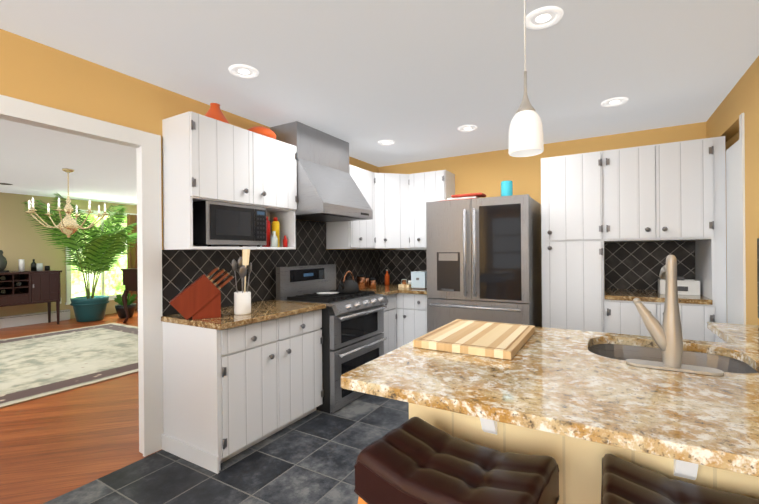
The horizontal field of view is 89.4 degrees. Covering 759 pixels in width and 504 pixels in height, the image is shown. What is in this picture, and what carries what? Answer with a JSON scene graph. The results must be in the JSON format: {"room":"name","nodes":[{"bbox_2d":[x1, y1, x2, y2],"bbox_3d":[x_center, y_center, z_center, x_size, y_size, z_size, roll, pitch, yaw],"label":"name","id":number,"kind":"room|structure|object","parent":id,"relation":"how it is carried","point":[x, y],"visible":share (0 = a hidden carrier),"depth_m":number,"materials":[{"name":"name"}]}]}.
{"room":"kitchen","nodes":[
{"label":"kitchen","id":0,"kind":"room"},
{"bbox_2d":[0,29,379,318],"bbox_3d":[-1.909,0.107,1.903,0.100,2.440,7.710,0,0,30],"label":"wall","id":1,"kind":"structure","parent":0,"point":[32,71],"depth_m":2.46,"materials":[{"name":"yellow"}]},
{"bbox_2d":[0,95,163,456],"bbox_3d":[-1.843,0.273,2.027,0.095,2.105,1.340,0,0,30],"label":"trim","id":2,"kind":"structure","parent":1,"relation":"attached to","point":[147,145],"depth_m":2.50,"materials":[{"name":"white wood"}]},
{"bbox_2d":[65,209,136,304],"bbox_3d":[-5.838,0.086,8.578,0.121,1.940,2.000,0,0,30],"label":"window","id":3,"kind":"structure","parent":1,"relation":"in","point":[68,285],"depth_m":7.93,"materials":[{"name":"white wood"}]},
{"bbox_2d":[162,111,297,249],"bbox_3d":[-1.075,-0.462,2.938,0.354,0.884,0.977,0,0,30],"label":"wall cabinet","id":4,"kind":"object","parent":1,"relation":"attached to","point":[206,158],"visible":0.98,"depth_m":2.64,"materials":[{"name":"white wood"}]},
{"bbox_2d":[205,103,228,123],"bbox_3d":[-1.177,-0.984,2.748,0.198,0.160,0.198,0,0,21],"label":"vase","id":5,"kind":"object","parent":4,"relation":"on","point":[214,112],"depth_m":2.70,"materials":[{"name":"orange ceramic"}]},
{"bbox_2d":[193,200,266,246],"bbox_3d":[-1.135,-0.192,2.854,0.274,0.306,0.530,0,0,30],"label":"microwave","id":6,"kind":"object","parent":4,"relation":"in","point":[222,224],"visible":0.85,"depth_m":2.71,"materials":[{"name":"silver metal"}]},
{"bbox_2d":[247,126,275,138],"bbox_3d":[-0.968,-0.963,3.124,0.247,0.114,0.247,0,0,21],"label":"tagine","id":7,"kind":"object","parent":4,"relation":"on","point":[265,131],"depth_m":3.03,"materials":[{"name":"orange ceramic"}]},
{"bbox_2d":[162,219,381,315],"bbox_3d":[-0.736,0.069,3.849,0.009,0.772,2.923,0,0,30],"label":"backsplash","id":8,"kind":"structure","parent":1,"relation":"attached to","point":[182,270],"depth_m":3.36,"materials":[{"name":"tile"}]},
{"bbox_2d":[270,121,372,221],"bbox_3d":[-0.524,-0.721,3.635,0.602,0.810,0.780,0,0,30],"label":"range hood","id":9,"kind":"object","parent":1,"relation":"attached to","point":[328,189],"visible":0.79,"depth_m":3.44,"materials":[{"name":"grey metal"}]},
{"bbox_2d":[326,164,409,249],"bbox_3d":[-0.021,-0.470,4.460,0.630,0.894,1.137,0,0,30],"label":"wall cabinet","id":10,"kind":"object","parent":1,"relation":"attached to","point":[397,203],"depth_m":4.41,"materials":[{"name":"white wood"}]},
{"bbox_2d":[0,310,408,503],"bbox_3d":[-2.677,1.362,3.898,10.396,0.060,10.120,0,0,30],"label":"floor","id":11,"kind":"structure","parent":0,"point":[310,458],"depth_m":2.48,"materials":[{"name":"stone"}]},
{"bbox_2d":[0,270,61,323],"bbox_3d":[-6.525,0.858,6.759,0.470,1.010,1.360,0,0,30],"label":"buffet","id":12,"kind":"object","parent":11,"relation":"on","point":[26,287],"visible":1,"depth_m":6.91,"materials":[{"name":"brown wood"}]},
{"bbox_2d":[0,250,8,271],"bbox_3d":[-6.605,0.158,6.651,0.209,0.390,0.220,0,0,30],"label":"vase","id":13,"kind":"object","parent":12,"relation":"on","point":[3,262],"visible":1,"depth_m":6.64,"materials":[{"name":"black ceramic"}]},
{"bbox_2d":[18,259,49,271],"bbox_3d":[-6.485,0.242,6.830,0.165,0.220,0.990,0,0,30],"label":"decor","id":14,"kind":"object","parent":12,"relation":"on","point":[36,266],"visible":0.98,"depth_m":7.04,"materials":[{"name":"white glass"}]},
{"bbox_2d":[0,309,69,328],"bbox_3d":[-7.418,1.272,5.778,0.075,0.200,4.560,0,0,30],"label":"baseboard heater","id":15,"kind":"object","parent":11,"relation":"on","point":[21,320],"visible":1,"depth_m":7.20,"materials":[{"name":"white metal"}]},
{"bbox_2d":[0,323,137,407],"bbox_3d":[-4.656,1.343,4.365,3.550,0.012,4.600,0,0,30],"label":"rug","id":16,"kind":"object","parent":11,"relation":"on","point":[35,366],"visible":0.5,"depth_m":4.71,"materials":[{"name":"beige carpet"}]},
{"bbox_2d":[23,193,136,321],"bbox_3d":[-5.536,0.149,7.432,1.522,2.410,2.249,0,0,30],"label":"palm plant","id":17,"kind":"object","parent":11,"relation":"on","point":[92,258],"visible":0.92,"depth_m":7.38,"materials":[{"name":"green plant"}]},
{"bbox_2d":[114,294,136,317],"bbox_3d":[-5.230,1.111,7.902,0.420,0.480,0.409,0,0,30],"label":"planter","id":18,"kind":"object","parent":11,"relation":"on","point":[120,310],"visible":0.77,"depth_m":7.81,"materials":[{"name":"black"}]},
{"bbox_2d":[121,268,137,322],"bbox_3d":[-4.426,0.836,7.439,0.650,1.043,0.790,0,0,30],"label":"table","id":19,"kind":"object","parent":11,"relation":"on","point":[130,279],"visible":0.21,"depth_m":7.20,"materials":[{"name":"brown wood"}]},
{"bbox_2d":[127,214,137,310],"bbox_3d":[-5.604,0.244,8.719,0.080,2.180,0.240,0,0,30],"label":"drape","id":20,"kind":"object","parent":11,"relation":"on","point":[132,255],"visible":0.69,"depth_m":8.71,"materials":[{"name":"brown fabric"}]},
{"bbox_2d":[161,309,323,473],"bbox_3d":[-0.958,0.890,2.854,0.622,0.854,1.004,0,0,30],"label":"base cabinet","id":21,"kind":"object","parent":11,"relation":"on","point":[229,393],"visible":0.96,"depth_m":2.50,"materials":[{"name":"white wood"}]},
{"bbox_2d":[161,300,325,329],"bbox_3d":[-0.954,0.445,2.851,0.623,0.035,0.999,0,0,30],"label":"countertop","id":22,"kind":"structure","parent":21,"relation":"on","point":[266,310],"depth_m":2.62,"materials":[{"name":"stone"}]},
{"bbox_2d":[169,267,233,319],"bbox_3d":[-1.155,0.264,2.503,0.379,0.329,0.120,-1,0,-28],"label":"knife block","id":23,"kind":"object","parent":22,"relation":"on","point":[199,297],"visible":1,"depth_m":2.45,"materials":[{"name":"brown wood"}]},
{"bbox_2d":[234,291,250,314],"bbox_3d":[-0.946,0.352,2.649,0.110,0.150,0.110,0,0,30],"label":"utensil crock","id":24,"kind":"object","parent":22,"relation":"on","point":[242,303],"visible":0.94,"depth_m":2.60,"materials":[{"name":"ceramic"}]},
{"bbox_2d":[232,249,251,292],"bbox_3d":[-0.950,0.193,2.660,0.113,0.424,0.121,0,0,30],"label":"utensils","id":25,"kind":"object","parent":24,"relation":"in","point":[243,261],"visible":0.9,"depth_m":2.66,"materials":[{"name":"silver metal"}]},
{"bbox_2d":[275,264,387,412],"bbox_3d":[-0.416,0.722,3.595,0.752,1.180,0.815,0,0,30],"label":"range","id":26,"kind":"object","parent":11,"relation":"on","point":[352,328],"visible":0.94,"depth_m":3.38,"materials":[{"name":"silver metal"}]},
{"bbox_2d":[317,292,338,293],"bbox_3d":[-0.482,0.385,3.577,0.192,0.014,0.157,0,0,30],"label":"spoon rest","id":27,"kind":"object","parent":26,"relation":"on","point":[327,292],"visible":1,"depth_m":3.57,"materials":[{"name":"white ceramic"}]},
{"bbox_2d":[338,271,358,293],"bbox_3d":[-0.306,0.284,3.601,0.196,0.214,0.256,0,0,30],"label":"kettle","id":28,"kind":"object","parent":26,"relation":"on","point":[348,286],"visible":1,"depth_m":3.56,"materials":[{"name":"black metal"}]},
{"bbox_2d":[381,293,426,353],"bbox_3d":[0.184,0.879,4.366,1.058,0.854,1.106,0,0,30],"label":"base cabinet","id":29,"kind":"object","parent":11,"relation":"on","point":[405,318],"visible":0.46,"depth_m":4.17,"materials":[{"name":"white wood"}]},
{"bbox_2d":[359,283,426,294],"bbox_3d":[0.185,0.434,4.359,1.059,0.035,1.098,0,0,30],"label":"countertop","id":30,"kind":"structure","parent":29,"relation":"on","point":[384,289],"depth_m":4.19,"materials":[{"name":"stone"}]},
{"bbox_2d":[357,274,375,288],"bbox_3d":[-0.147,0.333,4.371,0.221,0.170,0.103,-1,0,-6],"label":"canister","id":31,"kind":"object","parent":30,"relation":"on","point":[364,281],"visible":1,"depth_m":4.31,"materials":[{"name":"orange metal"}]},
{"bbox_2d":[385,269,388,284],"bbox_3d":[0.096,0.318,4.837,0.058,0.195,0.060,0,0,30],"label":"bottle","id":32,"kind":"object","parent":30,"relation":"on","point":[386,275],"depth_m":4.81,"materials":[{"name":"orange glass"}]},
{"bbox_2d":[398,279,410,287],"bbox_3d":[0.320,0.372,4.526,0.140,0.086,0.150,0,0,30],"label":"jar","id":33,"kind":"object","parent":30,"relation":"on","point":[403,284],"depth_m":4.49,"materials":[{"name":"beige glass"}]},
{"bbox_2d":[411,271,426,288],"bbox_3d":[0.497,0.317,4.406,0.170,0.192,0.298,0,0,30],"label":"toaster","id":34,"kind":"object","parent":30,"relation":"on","point":[418,279],"visible":0.77,"depth_m":4.29,"materials":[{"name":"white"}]},
{"bbox_2d":[354,417,559,503],"bbox_3d":[0.226,0.949,1.126,0.614,0.719,0.409,0,0,37],"label":"bar stool","id":35,"kind":"object","parent":11,"relation":"on","point":[415,460],"visible":1,"depth_m":1.09,"materials":[{"name":"brown leather"}]},
{"bbox_2d":[426,194,541,332],"bbox_3d":[1.083,0.401,3.891,0.950,1.795,0.953,0,0,30],"label":"refrigerator","id":36,"kind":"object","parent":11,"relation":"on","point":[484,258],"visible":0.75,"depth_m":3.51,"materials":[{"name":"grey metal"}]},
{"bbox_2d":[442,193,485,200],"bbox_3d":[0.844,-0.528,3.883,0.450,0.085,0.280,0,0,30],"label":"folded towels","id":37,"kind":"object","parent":36,"relation":"on","point":[466,196],"visible":0.52,"depth_m":3.77,"materials":[{"name":"red fabric"}]},
{"bbox_2d":[501,181,512,195],"bbox_3d":[1.242,-0.589,3.741,0.108,0.200,0.110,0,0,30],"label":"jar","id":38,"kind":"object","parent":36,"relation":"on","point":[506,188],"visible":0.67,"depth_m":3.69,"materials":[{"name":"blue glass"}]},
{"bbox_2d":[541,151,604,331],"bbox_3d":[1.855,0.215,3.652,0.495,2.156,0.638,0,0,30],"label":"tall cabinet","id":39,"kind":"object","parent":11,"relation":"on","point":[572,186],"depth_m":3.37,"materials":[{"name":"white wood"}]},
{"bbox_2d":[409,334,758,503],"bbox_3d":[1.015,0.859,1.619,1.469,0.884,1.465,0,0,30],"label":"base cabinet","id":40,"kind":"object","parent":11,"relation":"on","point":[579,462],"visible":0.02,"depth_m":1.24,"materials":[{"name":"beige wood"}]},
{"bbox_2d":[341,322,758,476],"bbox_3d":[0.946,0.399,1.549,1.512,0.034,1.690,0,0,30],"label":"countertop","id":41,"kind":"structure","parent":40,"relation":"on","point":[566,382],"depth_m":1.07,"materials":[{"name":"stone"}]},
{"bbox_2d":[413,319,534,359],"bbox_3d":[0.441,0.369,1.698,0.385,0.031,0.545,0,0,30],"label":"cutting board","id":42,"kind":"object","parent":41,"relation":"on","point":[508,341],"visible":1,"depth_m":1.58,"materials":[{"name":"brown wood"}]},
{"bbox_2d":[589,344,662,361],"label":"sink bowl","id":43,"kind":"object","parent":41,"relation":"hanging from","point":[625,352],"depth_m":1.71,"materials":[{"name":"silver metal"}]},
{"bbox_2d":[626,255,723,375],"bbox_3d":[0.999,0.194,1.327,0.256,0.372,0.231,0,0,30],"label":"faucet","id":44,"kind":"object","parent":41,"relation":"on","point":[667,336],"visible":1,"depth_m":1.25,"materials":[{"name":"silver metal"}]},
{"bbox_2d":[682,351,757,372],"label":"sink bowl","id":45,"kind":"object","parent":41,"relation":"hanging from","point":[726,364],"depth_m":1.54,"materials":[{"name":"silver metal"}]},
{"bbox_2d":[605,296,660,335],"bbox_3d":[2.229,0.845,3.436,0.360,0.889,0.638,0,0,30],"label":"base cabinet","id":46,"kind":"object","parent":11,"relation":"on","point":[621,316],"depth_m":3.17,"materials":[{"name":"white wood"}]},
{"bbox_2d":[605,288,712,303],"bbox_3d":[2.371,0.381,3.344,0.703,0.037,0.628,0,0,30],"label":"countertop","id":47,"kind":"structure","parent":46,"relation":"on","point":[613,293],"depth_m":3.21,"materials":[{"name":"brown stone"}]},
{"bbox_2d":[658,276,699,294],"bbox_3d":[2.578,0.285,3.308,0.270,0.150,0.163,0,0,30],"label":"box","id":48,"kind":"object","parent":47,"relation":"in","point":[688,287],"visible":0.81,"depth_m":3.23,"materials":[{"name":"white plastic"}]},
{"bbox_2d":[601,454,758,503],"bbox_3d":[0.795,0.944,0.876,0.614,0.719,0.409,0,0,30],"label":"bar stool","id":49,"kind":"object","parent":11,"relation":"on","point":[623,481],"visible":1,"depth_m":0.98,"materials":[{"name":"brown leather"}]},
{"bbox_2d":[661,300,720,341],"bbox_3d":[2.541,0.843,3.252,0.365,0.889,0.638,0,0,30],"label":"base cabinet","id":50,"kind":"object","parent":11,"relation":"on","point":[694,318],"depth_m":2.94,"materials":[{"name":"white wood"}]},
{"bbox_2d":[0,0,758,204],"bbox_3d":[-2.699,-1.138,3.896,10.396,0.060,10.120,0,0,30],"label":"ceiling","id":51,"kind":"structure","parent":0,"point":[418,80],"depth_m":2.33,"materials":[{"name":"white paint"}]},
{"bbox_2d":[25,168,108,237],"bbox_3d":[-4.127,-0.641,5.086,0.874,0.910,0.874,0,0,30],"label":"chandelier","id":52,"kind":"object","parent":51,"relation":"hanging from","point":[68,225],"visible":1,"depth_m":5.04,"materials":[{"name":"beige metal"}]},
{"bbox_2d":[229,64,258,78],"bbox_3d":[-0.842,-1.118,2.380,0.178,0.007,0.178,0,0,30],"label":"recessed light","id":53,"kind":"object","parent":51,"relation":"in","point":[243,71],"visible":0.98,"depth_m":2.38,"materials":[{"name":"white plastic"}]},
{"bbox_2d":[378,140,394,144],"bbox_3d":[0.070,-1.127,3.957,0.178,0.007,0.178,0,0,30],"label":"recessed light","id":54,"kind":"object","parent":51,"relation":"in","point":[386,142],"visible":1,"depth_m":3.95,"materials":[{"name":"white"}]},
{"bbox_2d":[458,125,476,131],"bbox_3d":[0.809,-1.133,3.522,0.178,0.007,0.178,0,0,30],"label":"recessed light","id":55,"kind":"object","parent":51,"relation":"in","point":[467,128],"visible":0.98,"depth_m":3.52,"materials":[{"name":"white"}]},
{"bbox_2d":[508,0,543,156],"bbox_3d":[0.552,-0.754,1.455,0.126,0.760,0.126,0,0,30],"label":"pendant light","id":56,"kind":"object","parent":51,"relation":"hanging from","point":[526,133],"visible":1,"depth_m":1.42,"materials":[{"name":"white glass"}]},
{"bbox_2d":[526,6,562,29],"bbox_3d":[0.794,-1.132,1.860,0.178,0.007,0.178,0,0,30],"label":"recessed light","id":57,"kind":"object","parent":51,"relation":"in","point":[544,17],"visible":0.96,"depth_m":1.85,"materials":[{"name":"white plastic"}]},
{"bbox_2d":[601,97,627,106],"bbox_3d":[1.792,-1.142,2.922,0.178,0.007,0.178,0,0,30],"label":"recessed light","id":58,"kind":"object","parent":51,"relation":"in","point":[612,102],"visible":0.98,"depth_m":2.92,"materials":[{"name":"white plastic"}]},
{"bbox_2d":[380,123,699,292],"bbox_3d":[1.492,0.075,4.306,3.330,2.440,0.120,0,0,30],"label":"wall","id":59,"kind":"structure","parent":0,"point":[484,173],"depth_m":4.21,"materials":[{"name":"yellow"}]},
{"bbox_2d":[382,250,426,283],"bbox_3d":[0.474,0.205,4.830,1.040,0.477,0.007,0,0,30],"label":"backsplash","id":60,"kind":"structure","parent":59,"relation":"attached to","point":[400,264],"depth_m":4.94,"materials":[{"name":"tile"}]},
{"bbox_2d":[410,170,454,249],"bbox_3d":[0.502,-0.475,4.606,0.724,0.894,0.357,0,0,30],"label":"upper cabinet","id":61,"kind":"object","parent":59,"relation":"attached to","point":[432,186],"depth_m":4.43,"materials":[{"name":"white wood"}]},
{"bbox_2d":[605,144,656,243],"bbox_3d":[2.217,-0.481,3.435,0.360,0.770,0.638,0,0,30],"label":"upper cabinet","id":62,"kind":"object","parent":59,"relation":"attached to","point":[608,217],"depth_m":3.15,"materials":[{"name":"white wood"}]},
{"bbox_2d":[657,137,716,243],"bbox_3d":[2.530,-0.484,3.251,0.365,0.770,0.638,0,0,30],"label":"upper cabinet","id":63,"kind":"object","parent":59,"relation":"attached to","point":[686,170],"depth_m":2.97,"materials":[{"name":"white wood"}]},
{"bbox_2d":[700,56,758,324],"bbox_3d":[1.064,0.082,0.156,0.136,2.440,7.710,0,0,30],"label":"wall","id":64,"kind":"structure","parent":0,"point":[744,96],"depth_m":2.42,"materials":[{"name":"yellow"}]},
{"bbox_2d":[726,113,745,323],"bbox_3d":[2.515,0.192,2.655,0.096,2.190,0.449,0,0,30],"label":"door frame","id":65,"kind":"structure","parent":64,"relation":"attached to","point":[735,231],"depth_m":2.65,"materials":[{"name":"white wood"}]},
{"bbox_2d":[757,238,758,317],"bbox_3d":[1.594,0.162,1.167,0.008,0.470,2.550,0,0,30],"label":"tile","id":66,"kind":"structure","parent":64,"relation":"attached to","point":[758,273],"depth_m":2.25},
{"label":"outside","id":67,"kind":"structure","parent":0,"visible":0},
{"bbox_2d":[71,213,126,297],"bbox_3d":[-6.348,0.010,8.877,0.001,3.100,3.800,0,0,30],"label":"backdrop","id":68,"kind":"structure","parent":67,"point":[114,285],"depth_m":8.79,"materials":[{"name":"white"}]}
]}

